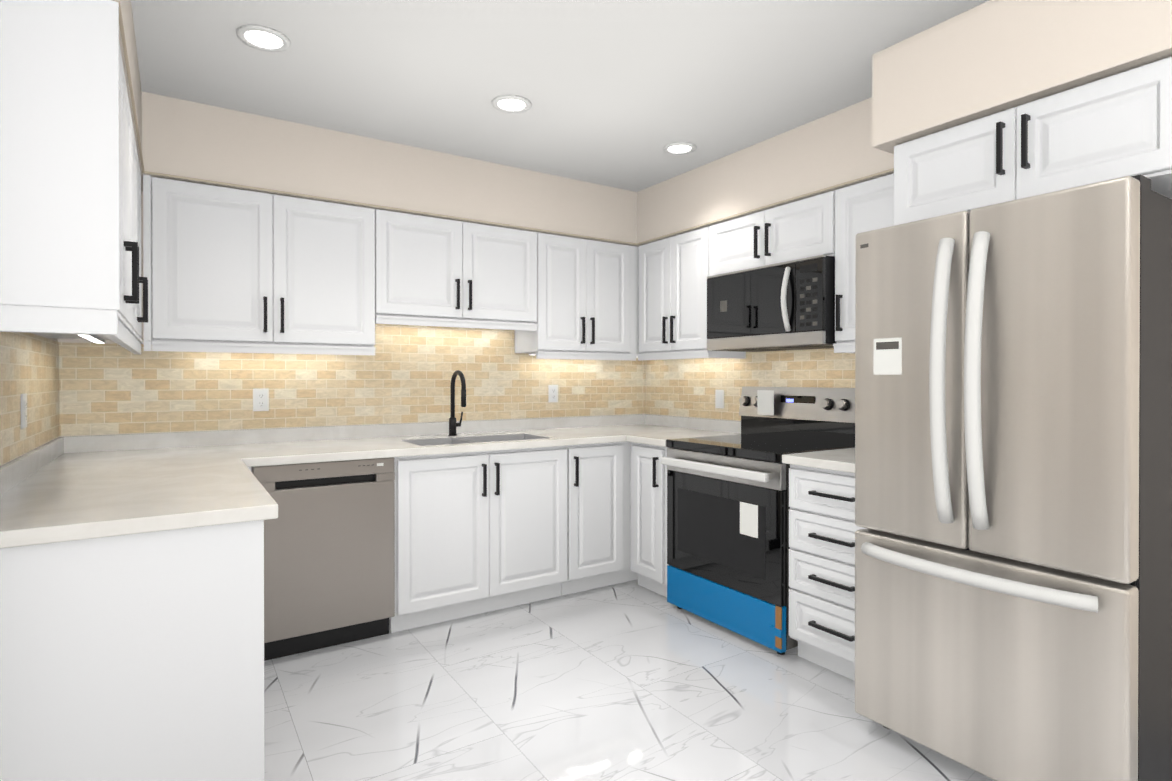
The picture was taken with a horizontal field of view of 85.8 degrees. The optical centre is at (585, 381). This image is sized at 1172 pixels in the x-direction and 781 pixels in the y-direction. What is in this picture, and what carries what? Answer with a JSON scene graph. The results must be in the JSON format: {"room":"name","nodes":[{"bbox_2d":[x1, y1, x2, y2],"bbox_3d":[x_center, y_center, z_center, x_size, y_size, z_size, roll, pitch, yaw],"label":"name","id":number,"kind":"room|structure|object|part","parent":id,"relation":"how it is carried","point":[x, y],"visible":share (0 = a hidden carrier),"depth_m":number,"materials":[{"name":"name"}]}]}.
{"room":"kitchen","nodes":[
{"label":"kitchen","id":0,"kind":"room"},
{"bbox_2d":[1,333,57,465],"bbox_3d":[-1.894,-0.008,2.015,0.100,2.470,1.830,0,0,-33],"label":"wall","id":1,"kind":"structure","parent":0,"point":[54,339],"depth_m":2.47,"materials":[{"name":"beige paint"}]},
{"bbox_2d":[0,332,63,465],"bbox_3d":[-1.852,0.039,2.048,0.006,0.418,1.780,0,0,-33],"label":"tile backsplash","id":2,"kind":"structure","parent":1,"relation":"attached to","point":[31,364],"depth_m":2.23,"materials":[{"name":"tile"}]},
{"bbox_2d":[21,393,26,428],"bbox_3d":[-1.894,0.099,2.128,0.009,0.116,0.072,0,0,-33],"label":"electrical outlet","id":3,"kind":"object","parent":2,"relation":"attached to","point":[23,410],"visible":1,"depth_m":2.11,"materials":[{"name":"white plastic"}]},
{"bbox_2d":[0,0,139,335],"bbox_3d":[-1.432,-0.530,1.702,0.320,0.717,0.745,0,0,-33],"label":"upper cabinet","id":4,"kind":"object","parent":1,"relation":"attached to","point":[70,219],"depth_m":1.43,"materials":[{"name":"white wood"}]},
{"bbox_2d":[22,170,147,343],"bbox_3d":[-1.838,-0.533,2.317,0.310,0.717,0.729,0,0,-33],"label":"upper cabinet","id":5,"kind":"object","parent":1,"relation":"attached to","point":[118,337],"depth_m":2.38,"materials":[{"name":"white wood"}]},
{"bbox_2d":[78,334,104,342],"bbox_3d":[-1.909,-0.168,2.440,0.030,0.011,0.600,0,0,-33],"label":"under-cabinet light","id":6,"kind":"object","parent":5,"relation":"attached to","point":[94,338],"visible":0.79,"depth_m":2.39,"materials":[{"name":"white plastic"}]},
{"bbox_2d":[58,191,634,436],"bbox_3d":[-0.988,-0.015,3.757,3.520,2.470,0.100,0,0,-33],"label":"wall","id":7,"kind":"structure","parent":0,"point":[81,341],"depth_m":2.98,"materials":[{"name":"beige paint"}]},
{"bbox_2d":[143,174,375,354],"bbox_3d":[-1.572,-0.515,3.100,0.979,0.760,0.342,0,0,-33],"label":"upper cabinet","id":8,"kind":"object","parent":7,"relation":"attached to","point":[239,271],"depth_m":2.95,"materials":[{"name":"white wood"}]},
{"bbox_3d":[-1.981,-0.513,2.856,0.028,0.760,0.306,0,0,-33],"label":"wall cabinet filler panel","id":9,"kind":"part","parent":8,"relation":"part of","materials":[{"name":"white wood"}]},
{"bbox_2d":[64,324,643,435],"bbox_3d":[-0.959,-0.052,3.712,3.320,0.583,0.006,0,0,-33],"label":"tile backsplash","id":10,"kind":"structure","parent":7,"relation":"attached to","point":[404,374],"depth_m":3.47,"materials":[{"name":"tile"}]},
{"bbox_2d":[253,388,268,410],"bbox_3d":[-1.669,0.094,3.240,0.072,0.116,0.009,0,0,-33],"label":"electrical outlet","id":11,"kind":"object","parent":10,"relation":"attached to","point":[260,399],"visible":1,"depth_m":3.24,"materials":[{"name":"white plastic"}]},
{"bbox_2d":[548,385,557,401],"bbox_3d":[-0.216,0.081,4.186,0.072,0.116,0.009,0,0,-33],"label":"electrical outlet","id":12,"kind":"object","parent":10,"relation":"attached to","point":[552,393],"visible":1,"depth_m":4.18,"materials":[{"name":"white plastic"}]},
{"bbox_2d":[375,209,537,330],"bbox_3d":[-0.762,-0.599,3.628,0.945,0.595,0.342,0,0,-33],"label":"upper cabinet","id":13,"kind":"object","parent":7,"relation":"attached to","point":[435,272],"visible":0.94,"depth_m":3.48,"materials":[{"name":"white wood"}]},
{"bbox_2d":[515,232,639,360],"bbox_3d":[0.079,-0.519,4.176,1.053,0.760,0.342,0,0,-33],"label":"upper cabinet","id":14,"kind":"object","parent":7,"relation":"attached to","point":[587,299],"visible":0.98,"depth_m":3.96,"materials":[{"name":"white wood"}]},
{"bbox_2d":[131,0,988,191],"bbox_3d":[-0.224,-1.286,0.489,5.800,0.100,6.400,0,0,-33],"label":"ceiling","id":15,"kind":"structure","parent":0,"point":[620,94],"depth_m":2.51,"materials":[{"name":"white paint"}]},
{"bbox_2d":[112,0,151,175],"bbox_3d":[-1.632,-1.067,2.001,0.330,0.351,1.470,0,0,-33],"label":"soffit","id":16,"kind":"structure","parent":15,"relation":"attached to","point":[138,100],"depth_m":2.23,"materials":[{"name":"beige paint"}]},
{"bbox_2d":[236,25,290,51],"bbox_3d":[-1.167,-1.239,2.286,0.176,0.008,0.176,0,0,-33],"label":"recessed light","id":17,"kind":"object","parent":15,"relation":"in","point":[263,38],"visible":1,"depth_m":2.28,"materials":[{"name":"white plastic"}]},
{"bbox_2d":[141,93,595,239],"bbox_3d":[-1.017,-1.074,3.476,2.970,0.351,0.330,0,0,-33],"label":"soffit","id":18,"kind":"structure","parent":15,"relation":"attached to","point":[194,142],"depth_m":3.18,"materials":[{"name":"beige paint"}]},
{"bbox_2d":[492,95,530,112],"bbox_3d":[-0.334,-1.242,2.829,0.176,0.008,0.176,0,0,-33],"label":"recessed light","id":19,"kind":"object","parent":15,"relation":"in","point":[511,104],"visible":1,"depth_m":2.82,"materials":[{"name":"white plastic"}]},
{"bbox_2d":[663,142,695,154],"bbox_3d":[0.500,-1.244,3.372,0.176,0.008,0.176,0,0,-33],"label":"recessed light","id":20,"kind":"object","parent":15,"relation":"in","point":[678,148],"visible":1,"depth_m":3.37,"materials":[{"name":"white plastic"}]},
{"bbox_2d":[595,0,1171,246],"bbox_3d":[1.139,-1.071,2.929,0.655,0.351,3.600,0,0,-33],"label":"soffit","id":21,"kind":"structure","parent":15,"relation":"attached to","point":[986,58],"depth_m":2.26,"materials":[{"name":"beige paint"}]},
{"bbox_2d":[264,579,994,780],"bbox_3d":[-0.224,1.284,0.501,5.800,0.100,6.400,0,0,-33],"label":"floor","id":22,"kind":"structure","parent":0,"point":[632,680],"depth_m":2.37,"materials":[{"name":"tile"}]},
{"bbox_2d":[0,520,263,780],"bbox_3d":[-1.219,0.796,1.657,0.633,0.864,0.392,0,0,-33],"label":"base cabinet","id":23,"kind":"object","parent":22,"relation":"on","point":[135,657],"depth_m":1.51,"materials":[{"name":"white wood"}]},
{"bbox_2d":[0,438,291,548],"bbox_3d":[-1.381,0.306,1.956,0.690,0.110,1.110,0,0,-33],"label":"countertop","id":24,"kind":"structure","parent":23,"relation":"on","point":[65,489],"depth_m":1.89,"materials":[{"name":"stone"}]},
{"bbox_2d":[251,457,394,660],"bbox_3d":[-1.323,0.790,3.081,0.596,0.863,0.612,0,0,-33],"label":"dishwasher","id":25,"kind":"object","parent":22,"relation":"on","point":[329,556],"visible":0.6,"depth_m":2.83,"materials":[{"name":"grey metal"}]},
{"bbox_2d":[389,446,566,632],"bbox_3d":[-0.666,0.788,3.510,0.961,0.864,0.663,0,0,-33],"label":"base cabinet","id":26,"kind":"object","parent":22,"relation":"on","point":[479,532],"visible":0.81,"depth_m":3.23,"materials":[{"name":"white wood"}]},
{"bbox_2d":[561,442,637,595],"bbox_3d":[0.174,0.785,4.058,1.037,0.864,0.663,0,0,-33],"label":"base cabinet","id":27,"kind":"object","parent":22,"relation":"on","point":[598,515],"visible":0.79,"depth_m":3.64,"materials":[{"name":"white wood"}]},
{"bbox_2d":[42,414,688,463],"bbox_3d":[-0.772,0.299,3.426,3.316,0.110,0.688,0,0,-33],"label":"countertop","id":28,"kind":"structure","parent":27,"relation":"on","point":[301,445],"depth_m":3.38,"materials":[{"name":"stone"}]},
{"bbox_2d":[448,370,465,435],"bbox_3d":[-0.718,0.125,3.613,0.085,0.378,0.205,0,0,-33],"label":"faucet","id":29,"kind":"object","parent":28,"relation":"on","point":[453,424],"visible":1,"depth_m":3.65,"materials":[{"name":"black metal"}]},
{"bbox_2d":[401,434,548,445],"bbox_3d":[-0.591,0.426,3.474,0.763,0.215,0.358,0,0,-33],"label":"sink","id":30,"kind":"object","parent":28,"relation":"in","point":[456,440],"visible":0.06,"depth_m":3.63,"materials":[{"name":"silver metal"}]},
{"bbox_2d":[631,442,668,596],"bbox_3d":[0.600,0.786,3.749,0.663,0.864,0.370,0,0,-33],"label":"base cabinet","id":31,"kind":"object","parent":22,"relation":"on","point":[649,564],"visible":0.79,"depth_m":3.58,"materials":[{"name":"white wood"}]},
{"bbox_2d":[628,418,740,446],"bbox_3d":[0.610,0.298,3.723,0.676,0.110,0.324,0,0,-33],"label":"countertop","id":32,"kind":"structure","parent":31,"relation":"on","point":[650,431],"depth_m":3.96,"materials":[{"name":"stone"}]},
{"bbox_2d":[661,386,854,654],"bbox_3d":[0.885,0.627,3.241,0.708,1.190,0.776,0,0,-33],"label":"range","id":33,"kind":"object","parent":22,"relation":"on","point":[728,508],"visible":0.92,"depth_m":3.10,"materials":[{"name":"black glass"}]},
{"bbox_2d":[789,464,864,680],"bbox_3d":[1.261,0.791,2.734,0.663,0.864,0.473,0,0,-33],"label":"base cabinet","id":34,"kind":"object","parent":22,"relation":"on","point":[823,527],"visible":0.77,"depth_m":2.62,"materials":[{"name":"white wood"}]},
{"bbox_2d":[782,448,854,472],"bbox_3d":[1.264,0.302,2.732,0.663,0.110,0.483,0,0,-33],"label":"countertop","id":35,"kind":"structure","parent":34,"relation":"on","point":[843,460],"depth_m":2.65,"materials":[{"name":"stone"}]},
{"bbox_2d":[855,174,1171,780],"bbox_3d":[1.470,0.346,2.109,0.941,1.762,0.768,0,0,-33],"label":"refrigerator","id":36,"kind":"object","parent":22,"relation":"on","point":[1013,487],"visible":1,"depth_m":1.78,"materials":[{"name":"grey metal"}]},
{"bbox_2d":[650,414,734,420],"bbox_3d":[2.137,-0.008,2.093,0.100,2.470,6.300,0,0,-33],"label":"wall","id":37,"kind":"structure","parent":0,"point":[693,417],"depth_m":4.20,"materials":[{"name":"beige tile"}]},
{"bbox_2d":[637,226,745,360],"bbox_3d":[0.637,-0.518,3.972,0.342,0.760,0.658,0,0,-33],"label":"upper cabinet","id":38,"kind":"object","parent":37,"relation":"attached to","point":[673,273],"visible":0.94,"depth_m":3.85,"materials":[{"name":"white wood"}]},
{"bbox_2d":[644,348,854,420],"bbox_3d":[1.053,0.061,3.660,0.006,0.478,2.250,0,0,-33],"label":"tile backsplash","id":39,"kind":"structure","parent":37,"relation":"attached to","point":[672,387],"depth_m":3.91,"materials":[{"name":"tile"}]},
{"bbox_2d":[715,390,723,408],"bbox_3d":[0.840,0.111,3.971,0.010,0.116,0.072,0,0,-33],"label":"light switch","id":40,"kind":"object","parent":39,"relation":"attached to","point":[719,398],"visible":1,"depth_m":3.96,"materials":[{"name":"white plastic"}]},
{"bbox_2d":[709,190,834,275],"bbox_3d":[1.042,-0.743,3.350,0.342,0.305,0.815,0,0,-33],"label":"upper cabinet","id":41,"kind":"object","parent":37,"relation":"attached to","point":[801,229],"visible":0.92,"depth_m":3.22,"materials":[{"name":"white wood"}]},
{"bbox_2d":[707,254,835,351],"bbox_3d":[1.020,-0.379,3.307,0.436,0.416,0.758,0,0,-33],"label":"microwave","id":42,"kind":"object","parent":41,"relation":"attached to","point":[786,305],"visible":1,"depth_m":3.14,"materials":[{"name":"black glass"}]},
{"bbox_2d":[833,173,893,352],"bbox_3d":[1.394,-0.513,2.812,0.342,0.760,0.462,0,0,-33],"label":"upper cabinet","id":43,"kind":"object","parent":37,"relation":"attached to","point":[865,206],"visible":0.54,"depth_m":2.86,"materials":[{"name":"white wood"}]},
{"bbox_2d":[894,56,1171,225],"bbox_3d":[1.623,-0.732,2.187,0.639,0.317,0.823,0,0,-33],"label":"upper cabinet","id":44,"kind":"object","parent":37,"relation":"attached to","point":[1119,125],"visible":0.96,"depth_m":1.96,"materials":[{"name":"white wood"}]}
]}

